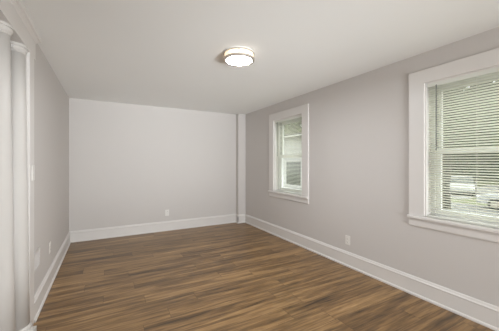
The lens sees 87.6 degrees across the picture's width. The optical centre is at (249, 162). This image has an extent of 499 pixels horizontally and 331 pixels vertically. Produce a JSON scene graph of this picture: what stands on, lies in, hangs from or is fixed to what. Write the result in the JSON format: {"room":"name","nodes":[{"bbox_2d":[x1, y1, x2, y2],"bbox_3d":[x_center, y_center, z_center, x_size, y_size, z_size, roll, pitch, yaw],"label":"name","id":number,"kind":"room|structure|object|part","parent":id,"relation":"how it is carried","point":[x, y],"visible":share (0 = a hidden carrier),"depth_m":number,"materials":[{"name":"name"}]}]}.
{"room":"empty bedroom","nodes":[
{"label":"empty bedroom","id":0,"kind":"room"},
{"bbox_2d":[34,43,68,294],"bbox_3d":[-0.570,0.129,-0.251,0.140,2.440,10.510,0,0,-29],"label":"wall","id":1,"kind":"structure","parent":0,"point":[51,101],"depth_m":2.83,"materials":[{"name":"paint"}]},
{"bbox_2d":[0,0,41,59],"bbox_3d":[-1.111,-0.982,0.770,0.217,0.218,3.300,0,0,-29],"label":"trim","id":2,"kind":"structure","parent":1,"relation":"attached to","point":[13,12],"depth_m":1.81,"materials":[{"name":"white paint"}]},
{"bbox_2d":[26,54,26,113],"bbox_3d":[-1.820,0.232,2.018,0.142,2.235,0.020,0,0,-29],"label":"trim","id":3,"kind":"structure","parent":1,"relation":"attached to","point":[26,54],"depth_m":2.04,"materials":[{"name":"white paint"}]},
{"bbox_2d":[27,52,33,325],"bbox_3d":[-1.784,0.232,2.120,0.020,2.235,0.145,0,0,-29],"label":"trim","id":4,"kind":"structure","parent":1,"relation":"attached to","point":[30,60],"depth_m":2.08,"materials":[{"name":"white paint"}]},
{"bbox_2d":[32,165,34,180],"bbox_3d":[-1.778,0.084,2.143,0.015,0.128,0.072,0,0,-29],"label":"light switch","id":5,"kind":"object","parent":1,"relation":"attached to","point":[33,166],"visible":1,"depth_m":2.14,"materials":[{"name":"white plastic"}]},
{"bbox_2d":[34,247,39,273],"bbox_3d":[-1.897,0.869,2.317,0.012,0.168,0.244,0,0,-29],"label":"air vent","id":6,"kind":"object","parent":1,"relation":"in","point":[37,252],"visible":0.62,"depth_m":2.32,"materials":[{"name":"metal"}]},
{"bbox_2d":[34,232,70,322],"bbox_3d":[-2.423,1.254,3.289,0.030,0.190,2.520,0,0,-29],"label":"baseboard","id":7,"kind":"structure","parent":1,"relation":"attached to","point":[41,294],"depth_m":2.78,"materials":[{"name":"white paint"}]},
{"bbox_2d":[69,98,235,230],"bbox_3d":[-2.704,0.129,4.659,6.160,2.440,0.150,0,0,-29],"label":"wall","id":8,"kind":"structure","parent":0,"point":[130,164],"depth_m":4.96,"materials":[{"name":"paint"}]},
{"bbox_2d":[69,214,244,242],"bbox_3d":[-1.559,1.254,5.119,3.310,0.190,0.148,0,0,-29],"label":"baseboard","id":9,"kind":"structure","parent":8,"relation":"attached to","point":[127,230],"depth_m":5.00,"materials":[{"name":"white paint"}]},
{"bbox_2d":[236,114,245,214],"bbox_3d":[-0.197,0.129,5.886,0.185,2.440,0.118,0,0,-29],"label":"wall","id":10,"kind":"structure","parent":0,"point":[240,118],"depth_m":5.83,"materials":[{"name":"paint"}]},
{"bbox_2d":[22,0,498,113],"bbox_3d":[-0.132,-1.166,-0.010,6.160,0.150,10.810,0,0,-29],"label":"ceiling","id":11,"kind":"structure","parent":0,"point":[158,53],"depth_m":2.32,"materials":[{"name":"paint"}]},
{"bbox_2d":[223,46,254,66],"bbox_3d":[-0.104,-1.050,2.585,0.308,0.081,0.308,0,0,-29],"label":"ceiling light","id":12,"kind":"object","parent":11,"relation":"attached to","point":[239,56],"visible":1,"depth_m":2.51,"materials":[{"name":"white plastic"}]},
{"bbox_2d":[226,56,251,64],"bbox_3d":[-0.104,-1.018,2.585,0.254,0.008,0.254,0,0,-29],"label":"diffuser","id":13,"kind":"object","parent":12,"relation":"attached to","point":[230,60],"depth_m":2.58,"materials":[{"name":"white"}]},
{"bbox_2d":[33,223,493,330],"bbox_3d":[-0.132,1.409,-0.010,6.160,0.120,10.810,0,0,-29],"label":"floor","id":14,"kind":"structure","parent":0,"point":[230,276],"depth_m":2.77,"materials":[{"name":"brown wood"}]},
{"bbox_2d":[0,20,14,330],"bbox_3d":[-1.591,0.238,1.635,0.224,2.222,0.224,0,0,-29],"label":"round column","id":15,"kind":"structure","parent":14,"relation":"on","point":[7,277],"depth_m":1.62,"materials":[{"name":"white paint"}]},
{"bbox_2d":[11,41,36,330],"bbox_3d":[-1.749,0.238,1.931,0.224,2.222,0.224,0,0,-29],"label":"round column","id":16,"kind":"structure","parent":14,"relation":"on","point":[19,51],"depth_m":1.90,"materials":[{"name":"white paint"}]},
{"bbox_2d":[246,27,498,306],"bbox_3d":[2.478,0.129,1.428,0.200,2.440,10.510,0,0,-29],"label":"wall","id":17,"kind":"structure","parent":0,"point":[359,125],"depth_m":3.08,"materials":[{"name":"paint"}]},
{"bbox_2d":[268,104,308,203],"bbox_3d":[0.743,-0.135,4.572,0.286,1.562,1.110,0,0,-29],"label":"window","id":18,"kind":"structure","parent":17,"relation":"in","point":[303,110],"depth_m":4.56,"materials":[{"name":"white paint"}]},
{"bbox_2d":[275,115,301,194],"bbox_3d":[0.675,-0.121,4.534,0.050,1.302,0.772,0,0,-29],"label":"window blind","id":19,"kind":"object","parent":18,"relation":"attached to","point":[287,120],"visible":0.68,"depth_m":4.52,"materials":[{"name":"plastic"}]},
{"bbox_3d":[0.679,0.522,4.537,0.024,0.016,0.768,0,0,-29],"label":"rail","id":20,"kind":"part","parent":19,"relation":"part of","materials":[{"name":"plastic"}]},
{"bbox_3d":[0.772,-0.119,4.588,0.090,1.306,0.784,0,0,-29],"label":"frame","id":21,"kind":"part","parent":18,"relation":"part of","materials":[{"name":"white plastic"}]},
{"bbox_3d":[0.760,0.187,4.581,0.032,0.643,0.712,0,0,-29],"label":"sash","id":22,"kind":"part","parent":18,"relation":"part of","materials":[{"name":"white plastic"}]},
{"bbox_3d":[0.792,-0.415,4.599,0.030,0.642,0.712,0,0,-29],"label":"sash","id":23,"kind":"part","parent":18,"relation":"part of","materials":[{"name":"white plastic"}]},
{"bbox_2d":[345,235,349,244],"bbox_3d":[1.279,1.011,3.390,0.009,0.120,0.074,0,0,-29],"label":"wall outlet","id":24,"kind":"object","parent":17,"relation":"attached to","point":[347,238],"visible":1,"depth_m":3.39,"materials":[{"name":"white plastic"}]},
{"bbox_2d":[245,214,498,330],"bbox_3d":[2.406,1.254,1.321,0.030,0.190,10.392,0,0,-29],"label":"baseboard","id":25,"kind":"structure","parent":17,"relation":"attached to","point":[483,313],"depth_m":2.77,"materials":[{"name":"white paint"}]},
{"bbox_2d":[407,48,498,242],"bbox_3d":[2.015,-0.135,2.264,0.286,1.562,1.110,0,0,-29],"label":"window","id":26,"kind":"structure","parent":17,"relation":"in","point":[419,180],"depth_m":2.56,"materials":[{"name":"white paint"}]},
{"bbox_2d":[427,67,498,227],"bbox_3d":[1.946,-0.121,2.226,0.050,1.302,0.772,0,0,-29],"label":"window blind","id":27,"kind":"object","parent":26,"relation":"attached to","point":[473,76],"visible":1,"depth_m":2.30,"materials":[{"name":"plastic"}]},
{"bbox_3d":[1.827,-0.110,2.453,0.028,1.252,0.001,0,0,-29],"label":"ladder cord","id":28,"kind":"part","parent":27,"relation":"part of","materials":[{"name":"white fabric"}]},
{"bbox_3d":[1.951,0.522,2.229,0.024,0.016,0.768,0,0,-29],"label":"rail","id":29,"kind":"part","parent":27,"relation":"part of","materials":[{"name":"plastic"}]},
{"bbox_3d":[1.951,-0.110,2.229,0.028,1.252,0.001,0,0,-29],"label":"ladder cord","id":30,"kind":"part","parent":27,"relation":"part of","materials":[{"name":"white fabric"}]},
{"bbox_3d":[2.043,-0.119,2.280,0.090,1.306,0.784,0,0,-29],"label":"frame","id":31,"kind":"part","parent":26,"relation":"part of","materials":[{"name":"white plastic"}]},
{"bbox_3d":[2.031,0.187,2.273,0.032,0.643,0.712,0,0,-29],"label":"sash","id":32,"kind":"part","parent":26,"relation":"part of","materials":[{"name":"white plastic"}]},
{"bbox_3d":[2.064,-0.415,2.291,0.030,0.642,0.712,0,0,-29],"label":"sash","id":33,"kind":"part","parent":26,"relation":"part of","materials":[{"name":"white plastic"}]},
{"label":"outside","id":34,"kind":"structure","parent":0,"visible":0},
{"bbox_2d":[451,180,498,205],"bbox_3d":[16.626,2.679,31.993,120.000,0.200,140.000,0,0,-29],"label":"ground","id":35,"kind":"structure","parent":34,"point":[477,180],"depth_m":18.18,"materials":[{"name":"green plant"}]},
{"bbox_2d":[283,133,301,189],"bbox_3d":[3.095,0.529,12.723,4.500,4.040,6.500,0,0,-29],"label":"house","id":36,"kind":"structure","parent":35,"relation":"on","point":[285,149],"depth_m":11.08,"materials":[{"name":"white"}]},
{"bbox_3d":[1.875,0.459,11.046,0.015,0.980,0.980,0,0,-29],"label":"pane","id":37,"kind":"part","parent":36,"relation":"part of","materials":[{"name":"clear glass"}]},
{"bbox_2d":[443,81,498,180],"bbox_3d":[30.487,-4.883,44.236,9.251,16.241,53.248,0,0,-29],"label":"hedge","id":38,"kind":"object","parent":35,"relation":"on","point":[495,81],"visible":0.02,"depth_m":36.25,"materials":[{"name":"green plant"}]},
{"bbox_3d":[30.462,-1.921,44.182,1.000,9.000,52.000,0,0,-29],"label":"stem","id":39,"kind":"part","parent":38,"relation":"part of","materials":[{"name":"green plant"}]},
{"bbox_2d":[445,99,498,180],"bbox_3d":[25.686,-2.397,30.374,8.626,10.353,6.260,0,0,-29],"label":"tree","id":40,"kind":"object","parent":35,"relation":"on","point":[487,99],"visible":0.33,"depth_m":28.65,"materials":[{"name":"green plant"}]},
{"bbox_2d":[491,128,498,145],"bbox_3d":[23.744,-1.764,20.445,7.624,8.715,6.262,0,0,0],"label":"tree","id":41,"kind":"object","parent":35,"relation":"on","point":[495,128],"visible":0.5,"depth_m":21.67,"materials":[{"name":"green plant"}]},
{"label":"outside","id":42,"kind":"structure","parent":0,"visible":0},
{"bbox_2d":[451,202,498,216],"bbox_3d":[3.619,2.649,24.828,9.300,0.200,140.000,0,0,-29],"label":"street","id":43,"kind":"structure","parent":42,"point":[457,202],"depth_m":14.13,"materials":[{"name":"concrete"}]},
{"bbox_2d":[284,122,301,134],"bbox_3d":[3.358,-2.887,20.392,7.261,10.942,6.948,0,0,43],"label":"tree","id":44,"kind":"object","parent":43,"relation":"on","point":[297,122],"visible":0.06,"depth_m":18.59,"materials":[{"name":"green plant"}]},
{"bbox_2d":[443,82,498,209],"bbox_3d":[10.135,-1.869,13.410,6.453,8.911,6.268,0,0,-29],"label":"tree","id":45,"kind":"object","parent":43,"relation":"on","point":[489,82],"visible":0.03,"depth_m":13.08,"materials":[{"name":"green plant"}]},
{"bbox_2d":[477,192,498,209],"bbox_3d":[14.503,1.827,13.050,1.800,1.445,4.435,0,0,-29],"label":"car","id":46,"kind":"object","parent":43,"relation":"on","point":[497,192],"visible":0.47,"depth_m":13.99,"materials":[{"name":"white paint"}]},
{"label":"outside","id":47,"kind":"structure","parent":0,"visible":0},
{"bbox_2d":[450,184,498,199],"bbox_3d":[21.838,2.649,24.190,18.400,0.200,3.900,0,0,-29],"label":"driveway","id":48,"kind":"structure","parent":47,"point":[497,184],"depth_m":21.46,"materials":[{"name":"concrete"}]},
{"bbox_2d":[450,176,475,195],"bbox_3d":[17.465,1.827,21.387,1.800,1.445,4.435,0,0,43],"label":"car","id":49,"kind":"object","parent":48,"relation":"on","point":[451,176],"visible":0.36,"depth_m":20.13,"materials":[{"name":"silver metal"}]}
]}

